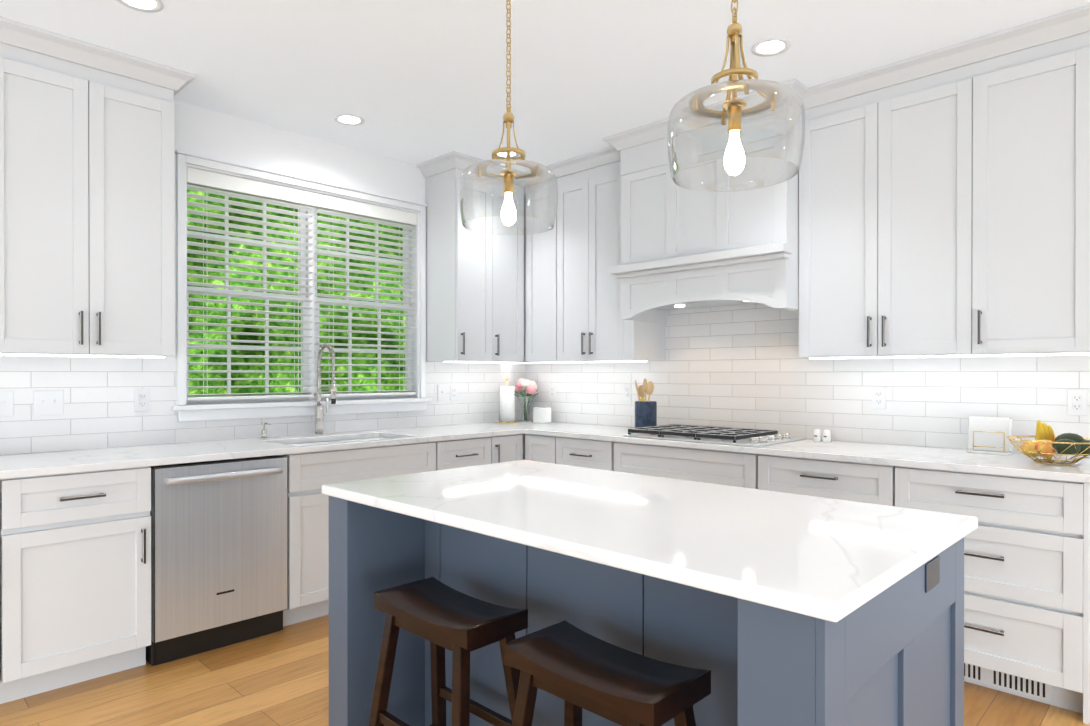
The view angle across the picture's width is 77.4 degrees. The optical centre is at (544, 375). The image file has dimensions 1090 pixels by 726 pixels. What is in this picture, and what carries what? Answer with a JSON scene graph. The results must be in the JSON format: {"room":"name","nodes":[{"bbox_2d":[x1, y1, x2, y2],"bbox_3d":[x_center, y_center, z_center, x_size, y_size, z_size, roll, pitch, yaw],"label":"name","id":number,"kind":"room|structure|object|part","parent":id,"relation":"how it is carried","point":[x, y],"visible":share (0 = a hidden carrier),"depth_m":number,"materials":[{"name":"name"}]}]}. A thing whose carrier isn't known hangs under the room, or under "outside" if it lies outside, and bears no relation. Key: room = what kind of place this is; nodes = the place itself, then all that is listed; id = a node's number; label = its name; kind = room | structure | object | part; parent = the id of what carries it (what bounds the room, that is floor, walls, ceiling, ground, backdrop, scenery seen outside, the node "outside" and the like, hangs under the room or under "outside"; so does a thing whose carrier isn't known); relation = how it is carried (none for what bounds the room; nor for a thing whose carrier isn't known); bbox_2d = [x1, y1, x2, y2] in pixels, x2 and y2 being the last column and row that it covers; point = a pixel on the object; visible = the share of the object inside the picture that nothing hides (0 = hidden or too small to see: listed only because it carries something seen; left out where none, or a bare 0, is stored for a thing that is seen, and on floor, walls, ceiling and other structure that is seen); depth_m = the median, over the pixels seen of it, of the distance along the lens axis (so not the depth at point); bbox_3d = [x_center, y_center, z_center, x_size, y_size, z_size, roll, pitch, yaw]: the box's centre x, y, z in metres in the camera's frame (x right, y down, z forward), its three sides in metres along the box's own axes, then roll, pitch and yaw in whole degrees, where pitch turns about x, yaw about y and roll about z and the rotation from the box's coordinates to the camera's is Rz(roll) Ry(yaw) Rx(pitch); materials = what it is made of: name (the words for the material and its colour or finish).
{"room":"kitchen","nodes":[
{"label":"kitchen","id":0,"kind":"room"},
{"bbox_2d":[9,100,516,454],"bbox_3d":[-3.168,-0.087,2.439,0.150,2.720,8.500,0,0,44],"label":"wall","id":1,"kind":"structure","parent":0,"point":[211,133],"depth_m":4.02,"materials":[{"name":"white paint"}]},
{"bbox_2d":[0,32,179,357],"bbox_3d":[-2.165,-0.740,3.108,0.350,1.287,0.768,0,0,44],"label":"upper cabinet","id":2,"kind":"object","parent":1,"relation":"attached to","point":[87,147],"depth_m":3.00,"materials":[{"name":"white wood"}]},
{"bbox_2d":[0,356,525,454],"bbox_3d":[-1.756,0.128,3.777,0.010,0.450,4.588,0,0,44],"label":"backsplash","id":3,"kind":"structure","parent":1,"relation":"attached to","point":[99,402],"depth_m":3.47,"materials":[{"name":"tile"}]},
{"bbox_2d":[0,391,13,416],"bbox_3d":[-2.431,0.124,3.062,0.018,0.115,0.070,0,0,44],"label":"light switch","id":4,"kind":"object","parent":3,"relation":"attached to","point":[6,403],"visible":1,"depth_m":3.07,"materials":[{"name":"white plastic"}]},
{"bbox_2d":[34,390,63,414],"bbox_3d":[-2.316,0.124,3.180,0.018,0.115,0.116,0,0,44],"label":"light switch","id":5,"kind":"object","parent":3,"relation":"attached to","point":[48,402],"visible":1,"depth_m":3.18,"materials":[{"name":"white plastic"}]},
{"bbox_2d":[135,389,149,411],"bbox_3d":[-2.047,0.123,3.462,0.010,0.115,0.070,0,0,44],"label":"electrical outlet","id":6,"kind":"object","parent":3,"relation":"attached to","point":[142,400],"visible":1,"depth_m":3.46,"materials":[{"name":"white plastic"}]},
{"bbox_2d":[438,385,445,400],"bbox_3d":[-0.728,0.119,4.815,0.018,0.115,0.070,0,0,44],"label":"light switch","id":7,"kind":"object","parent":3,"relation":"attached to","point":[441,392],"visible":1,"depth_m":4.81,"materials":[{"name":"white plastic"}]},
{"bbox_2d":[450,385,457,400],"bbox_3d":[-0.654,0.119,4.897,0.010,0.115,0.070,0,0,44],"label":"electrical outlet","id":8,"kind":"object","parent":3,"relation":"attached to","point":[453,392],"visible":1,"depth_m":4.89,"materials":[{"name":"white plastic"}]},
{"bbox_2d":[171,150,431,421],"bbox_3d":[-1.427,-0.474,4.193,0.198,1.424,1.645,0,0,44],"label":"window","id":9,"kind":"structure","parent":1,"relation":"in","point":[198,410],"depth_m":4.17,"materials":[{"name":"white wood"}]},
{"bbox_2d":[187,167,416,400],"bbox_3d":[-1.417,-0.494,4.184,0.064,1.249,1.477,0,0,44],"label":"window blinds","id":10,"kind":"object","parent":9,"relation":"attached to","point":[200,180],"visible":0.96,"depth_m":4.08,"materials":[{"name":"white plastic"}]},
{"bbox_2d":[424,164,483,362],"bbox_3d":[-0.577,-0.744,4.743,0.350,1.287,0.364,0,0,44],"label":"upper cabinet","id":11,"kind":"object","parent":1,"relation":"attached to","point":[454,252],"depth_m":4.60,"materials":[{"name":"white wood"}]},
{"bbox_2d":[484,168,523,363],"bbox_3d":[-0.370,-0.745,4.906,0.419,1.287,0.393,0,0,44],"label":"upper cabinet","id":12,"kind":"object","parent":1,"relation":"attached to","point":[503,254],"depth_m":4.79,"materials":[{"name":"white wood"}]},
{"bbox_2d":[524,168,563,363],"bbox_3d":[0.079,-0.745,4.912,0.395,1.287,0.419,0,0,44],"label":"upper cabinet","id":13,"kind":"object","parent":0,"relation":"attached to","point":[544,251],"depth_m":4.82,"materials":[{"name":"white wood"}]},
{"bbox_2d":[0,614,1089,725],"bbox_3d":[-0.068,1.331,-0.465,8.650,0.100,8.650,0,0,44],"label":"floor","id":14,"kind":"structure","parent":0,"point":[280,678],"depth_m":2.70,"materials":[{"name":"brown wood"}]},
{"bbox_2d":[146,455,287,665],"bbox_3d":[-1.669,0.835,3.342,0.626,0.872,0.600,0,0,44],"label":"dishwasher","id":15,"kind":"object","parent":14,"relation":"on","point":[219,553],"visible":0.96,"depth_m":3.14,"materials":[{"name":"silver metal"}]},
{"bbox_2d":[368,577,527,725],"bbox_3d":[-0.272,0.954,1.911,0.478,0.648,0.313,0,0,44],"label":"stool","id":16,"kind":"object","parent":14,"relation":"on","point":[439,615],"visible":1,"depth_m":1.90,"materials":[{"name":"brown wood"}]},
{"bbox_2d":[505,620,710,725],"bbox_3d":[0.130,0.955,1.533,0.478,0.648,0.313,0,0,44],"label":"stool","id":17,"kind":"object","parent":14,"relation":"on","point":[576,669],"visible":1,"depth_m":1.50,"materials":[{"name":"brown wood"}]},
{"bbox_2d":[329,496,963,725],"bbox_3d":[0.188,0.832,1.993,1.629,0.884,0.905,0,0,44],"label":"kitchen island","id":18,"kind":"object","parent":14,"relation":"on","point":[769,608],"depth_m":1.71,"materials":[{"name":"blue"}]},
{"bbox_2d":[322,460,977,627],"bbox_3d":[0.184,0.374,1.988,1.670,0.031,0.925,0,0,44],"label":"island countertop","id":19,"kind":"structure","parent":18,"relation":"on","point":[824,560],"depth_m":1.64,"materials":[{"name":"white stone"}]},
{"bbox_2d":[964,496,1089,723],"bbox_3d":[1.964,0.830,2.939,0.665,0.885,0.629,0,0,44],"label":"base cabinet","id":20,"kind":"object","parent":14,"relation":"on","point":[1031,641],"depth_m":2.59,"materials":[{"name":"white wood"}]},
{"bbox_2d":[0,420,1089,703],"bbox_3d":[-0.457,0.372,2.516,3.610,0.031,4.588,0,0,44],"label":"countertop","id":21,"kind":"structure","parent":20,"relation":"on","point":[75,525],"depth_m":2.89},
{"bbox_2d":[260,422,270,438],"bbox_3d":[-1.554,0.306,3.799,0.101,0.093,0.040,0,0,44],"label":"soap dispenser","id":22,"kind":"object","parent":21,"relation":"on","point":[264,433],"visible":1,"depth_m":3.81,"materials":[{"name":"silver metal"}]},
{"bbox_2d":[314,343,336,434],"bbox_3d":[-1.279,0.080,4.011,0.220,0.544,0.087,0,0,44],"label":"faucet","id":23,"kind":"object","parent":21,"relation":"on","point":[319,414],"visible":1,"depth_m":4.04,"materials":[{"name":"silver metal"}]},
{"bbox_2d":[280,436,387,443],"bbox_3d":[-1.143,0.481,3.854,0.439,0.219,0.764,0,0,44],"label":"sink","id":24,"kind":"object","parent":21,"relation":"in","point":[334,438],"depth_m":4.02,"materials":[{"name":"silver metal"}]},
{"bbox_2d":[497,377,516,423],"bbox_3d":[-0.282,0.178,5.059,0.150,0.341,0.150,0,0,44],"label":"paper towel holder","id":25,"kind":"object","parent":21,"relation":"on","point":[507,404],"visible":1,"depth_m":5.01,"materials":[{"name":"white paper"}]},
{"bbox_2d":[515,378,538,421],"bbox_3d":[-0.143,0.182,5.198,0.230,0.332,0.217,0,0,44],"label":"flower vase","id":26,"kind":"object","parent":21,"relation":"on","point":[522,386],"visible":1,"depth_m":5.18,"materials":[{"name":"clear glass"}]},
{"bbox_2d":[533,407,550,422],"bbox_3d":[-0.021,0.291,5.091,0.100,0.115,0.100,0,0,44],"label":"canister","id":27,"kind":"object","parent":21,"relation":"on","point":[541,414],"visible":0.98,"depth_m":5.05,"materials":[{"name":"white ceramic"}]},
{"bbox_2d":[635,379,656,427],"bbox_3d":[0.647,0.183,4.379,0.140,0.336,0.140,0,0,44],"label":"utensil crock","id":28,"kind":"object","parent":21,"relation":"on","point":[645,413],"visible":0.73,"depth_m":4.33,"materials":[{"name":"blue ceramic"}]},
{"bbox_2d":[623,424,804,446],"bbox_3d":[0.951,0.330,3.889,0.860,0.044,0.530,0,0,44],"label":"cooktop","id":29,"kind":"object","parent":21,"relation":"in","point":[736,436],"visible":1,"depth_m":3.75,"materials":[{"name":"metal"}]},
{"bbox_2d":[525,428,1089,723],"bbox_3d":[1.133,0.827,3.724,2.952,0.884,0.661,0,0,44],"label":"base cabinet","id":30,"kind":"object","parent":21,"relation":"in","point":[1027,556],"depth_m":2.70,"materials":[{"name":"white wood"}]},
{"bbox_2d":[813,429,821,441],"bbox_3d":[1.467,0.319,3.666,0.042,0.068,0.042,0,0,44],"label":"shaker","id":31,"kind":"object","parent":21,"relation":"on","point":[817,435],"visible":1,"depth_m":3.65,"materials":[{"name":"white ceramic"}]},
{"bbox_2d":[822,429,830,441],"bbox_3d":[1.503,0.319,3.631,0.042,0.068,0.042,0,0,44],"label":"shaker","id":32,"kind":"object","parent":21,"relation":"on","point":[826,435],"visible":1,"depth_m":3.62,"materials":[{"name":"white ceramic"}]},
{"bbox_2d":[967,416,1012,454],"bbox_3d":[2.041,0.272,3.123,0.170,0.165,0.070,0,0,44],"label":"napkin holder","id":33,"kind":"object","parent":21,"relation":"on","point":[987,435],"visible":1,"depth_m":3.10,"materials":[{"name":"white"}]},
{"bbox_2d":[1006,420,1089,464],"bbox_3d":[2.084,0.268,2.788,0.325,0.174,0.325,0,0,44],"label":"fruit bowl","id":34,"kind":"object","parent":21,"relation":"on","point":[1046,445],"visible":1,"depth_m":2.73,"materials":[{"name":"gold metal"}]},
{"bbox_2d":[0,0,1089,171],"bbox_3d":[-0.068,-1.489,-0.473,8.650,0.100,8.650,0,0,44],"label":"ceiling","id":35,"kind":"structure","parent":0,"point":[416,82],"depth_m":3.05,"materials":[{"name":"white paint"}]},
{"bbox_2d":[117,0,162,11],"bbox_3d":[-1.562,-1.444,2.617,0.164,0.006,0.164,0,0,44],"label":"recessed light","id":36,"kind":"object","parent":35,"relation":"in","point":[148,5],"visible":1,"depth_m":2.65,"materials":[{"name":"white plastic"}]},
{"bbox_2d":[334,114,363,125],"bbox_3d":[-1.106,-1.448,3.847,0.164,0.006,0.164,0,0,44],"label":"recessed light","id":37,"kind":"object","parent":35,"relation":"in","point":[350,119],"visible":1,"depth_m":3.84,"materials":[{"name":"white plastic"}]},
{"bbox_2d":[497,152,518,157],"bbox_3d":[-0.252,-1.449,4.439,0.164,0.006,0.164,0,0,44],"label":"recessed light","id":38,"kind":"object","parent":35,"relation":"in","point":[503,154],"visible":0.29,"depth_m":4.45,"materials":[{"name":"white plastic"}]},
{"bbox_2d":[459,0,557,234],"bbox_3d":[-0.122,-0.974,2.279,0.330,0.944,0.330,0,0,44],"label":"pendant light","id":39,"kind":"object","parent":35,"relation":"hanging from","point":[508,177],"visible":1,"depth_m":2.26,"materials":[{"name":"clear glass"}]},
{"bbox_3d":[-0.122,-0.594,2.280,0.330,0.185,0.330,0,0,44],"label":"glass","id":40,"kind":"part","parent":39,"relation":"part of","materials":[{"name":"clear glass"}]},
{"bbox_3d":[-0.122,-0.558,2.280,0.052,0.108,0.052,0,0,44],"label":"bulb","id":41,"kind":"part","parent":39,"relation":"part of","materials":[{"name":"white glass"}]},
{"bbox_3d":[-0.122,-1.029,2.279,0.224,0.834,0.224,0,0,44],"label":"frame","id":42,"kind":"part","parent":39,"relation":"part of","materials":[{"name":"gold metal"}]},
{"bbox_2d":[667,0,804,191],"bbox_3d":[0.473,-0.972,1.700,0.330,0.944,0.330,0,0,44],"label":"pendant light","id":43,"kind":"object","parent":35,"relation":"hanging from","point":[777,95],"visible":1,"depth_m":1.68,"materials":[{"name":"clear glass"}]},
{"bbox_3d":[0.473,-0.556,1.701,0.052,0.108,0.052,0,0,44],"label":"bulb","id":44,"kind":"part","parent":43,"relation":"part of","materials":[{"name":"white glass"}]},
{"bbox_3d":[0.473,-1.027,1.700,0.224,0.834,0.224,0,0,44],"label":"frame","id":45,"kind":"part","parent":43,"relation":"part of","materials":[{"name":"gold metal"}]},
{"bbox_3d":[0.473,-0.593,1.701,0.330,0.185,0.330,0,0,44],"label":"glass","id":46,"kind":"part","parent":43,"relation":"part of","materials":[{"name":"clear glass"}]},
{"bbox_2d":[751,38,789,56],"bbox_3d":[0.992,-1.445,2.994,0.164,0.006,0.164,0,0,44],"label":"recessed light","id":47,"kind":"object","parent":35,"relation":"in","point":[769,47],"visible":1,"depth_m":2.99,"materials":[{"name":"white plastic"}]},
{"bbox_2d":[564,152,667,362],"bbox_3d":[0.418,-0.744,4.632,0.725,1.287,0.350,0,0,44],"label":"upper cabinet","id":48,"kind":"object","parent":0,"relation":"attached to","point":[616,208],"depth_m":4.38,"materials":[{"name":"white wood"}]},
{"bbox_2d":[792,48,991,358],"bbox_3d":[1.731,-0.741,3.355,0.839,1.287,0.350,0,0,44],"label":"upper cabinet","id":49,"kind":"object","parent":0,"relation":"attached to","point":[932,204],"depth_m":3.19,"materials":[{"name":"white wood"}]},
{"bbox_2d":[992,20,1089,355],"bbox_3d":[2.119,-0.739,2.978,0.476,1.287,0.350,0,0,44],"label":"upper cabinet","id":50,"kind":"object","parent":0,"relation":"attached to","point":[1041,84],"depth_m":2.81,"materials":[{"name":"white wood"}]},
{"bbox_3d":[2.894,-0.087,2.579,8.650,2.720,0.150,0,0,44],"label":"wall","id":51,"kind":"structure","parent":0,"visible":0},
{"bbox_2d":[526,303,1089,457],"bbox_3d":[1.141,-0.090,4.169,3.619,0.884,0.010,0,0,44],"label":"backsplash","id":52,"kind":"structure","parent":51,"relation":"attached to","point":[741,366],"depth_m":3.88,"materials":[{"name":"tile"}]},
{"bbox_2d":[549,384,555,398],"bbox_3d":[0.058,0.118,5.208,0.070,0.115,0.010,0,0,44],"label":"electrical outlet","id":53,"kind":"object","parent":52,"relation":"attached to","point":[552,391],"visible":1,"depth_m":5.20,"materials":[{"name":"white plastic"}]},
{"bbox_2d":[623,384,630,400],"bbox_3d":[0.567,0.112,4.713,0.070,0.115,0.010,0,0,44],"label":"electrical outlet","id":54,"kind":"object","parent":52,"relation":"attached to","point":[626,391],"visible":1,"depth_m":4.71,"materials":[{"name":"white plastic"}]},
{"bbox_2d":[872,387,885,408],"bbox_3d":[1.748,0.115,3.565,0.070,0.115,0.010,0,0,44],"label":"electrical outlet","id":55,"kind":"object","parent":52,"relation":"attached to","point":[878,397],"visible":1,"depth_m":3.56,"materials":[{"name":"white plastic"}]},
{"bbox_2d":[1067,389,1086,415],"bbox_3d":[2.339,0.116,2.992,0.070,0.115,0.010,0,0,44],"label":"electrical outlet","id":56,"kind":"object","parent":52,"relation":"attached to","point":[1076,402],"visible":1,"depth_m":2.99,"materials":[{"name":"white plastic"}]},
{"label":"outside","id":57,"kind":"structure","parent":0,"visible":0},
{"bbox_2d":[187,189,404,396],"bbox_3d":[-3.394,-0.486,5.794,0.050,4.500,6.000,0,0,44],"label":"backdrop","id":58,"kind":"structure","parent":57,"point":[262,353],"depth_m":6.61,"materials":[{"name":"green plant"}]}
]}

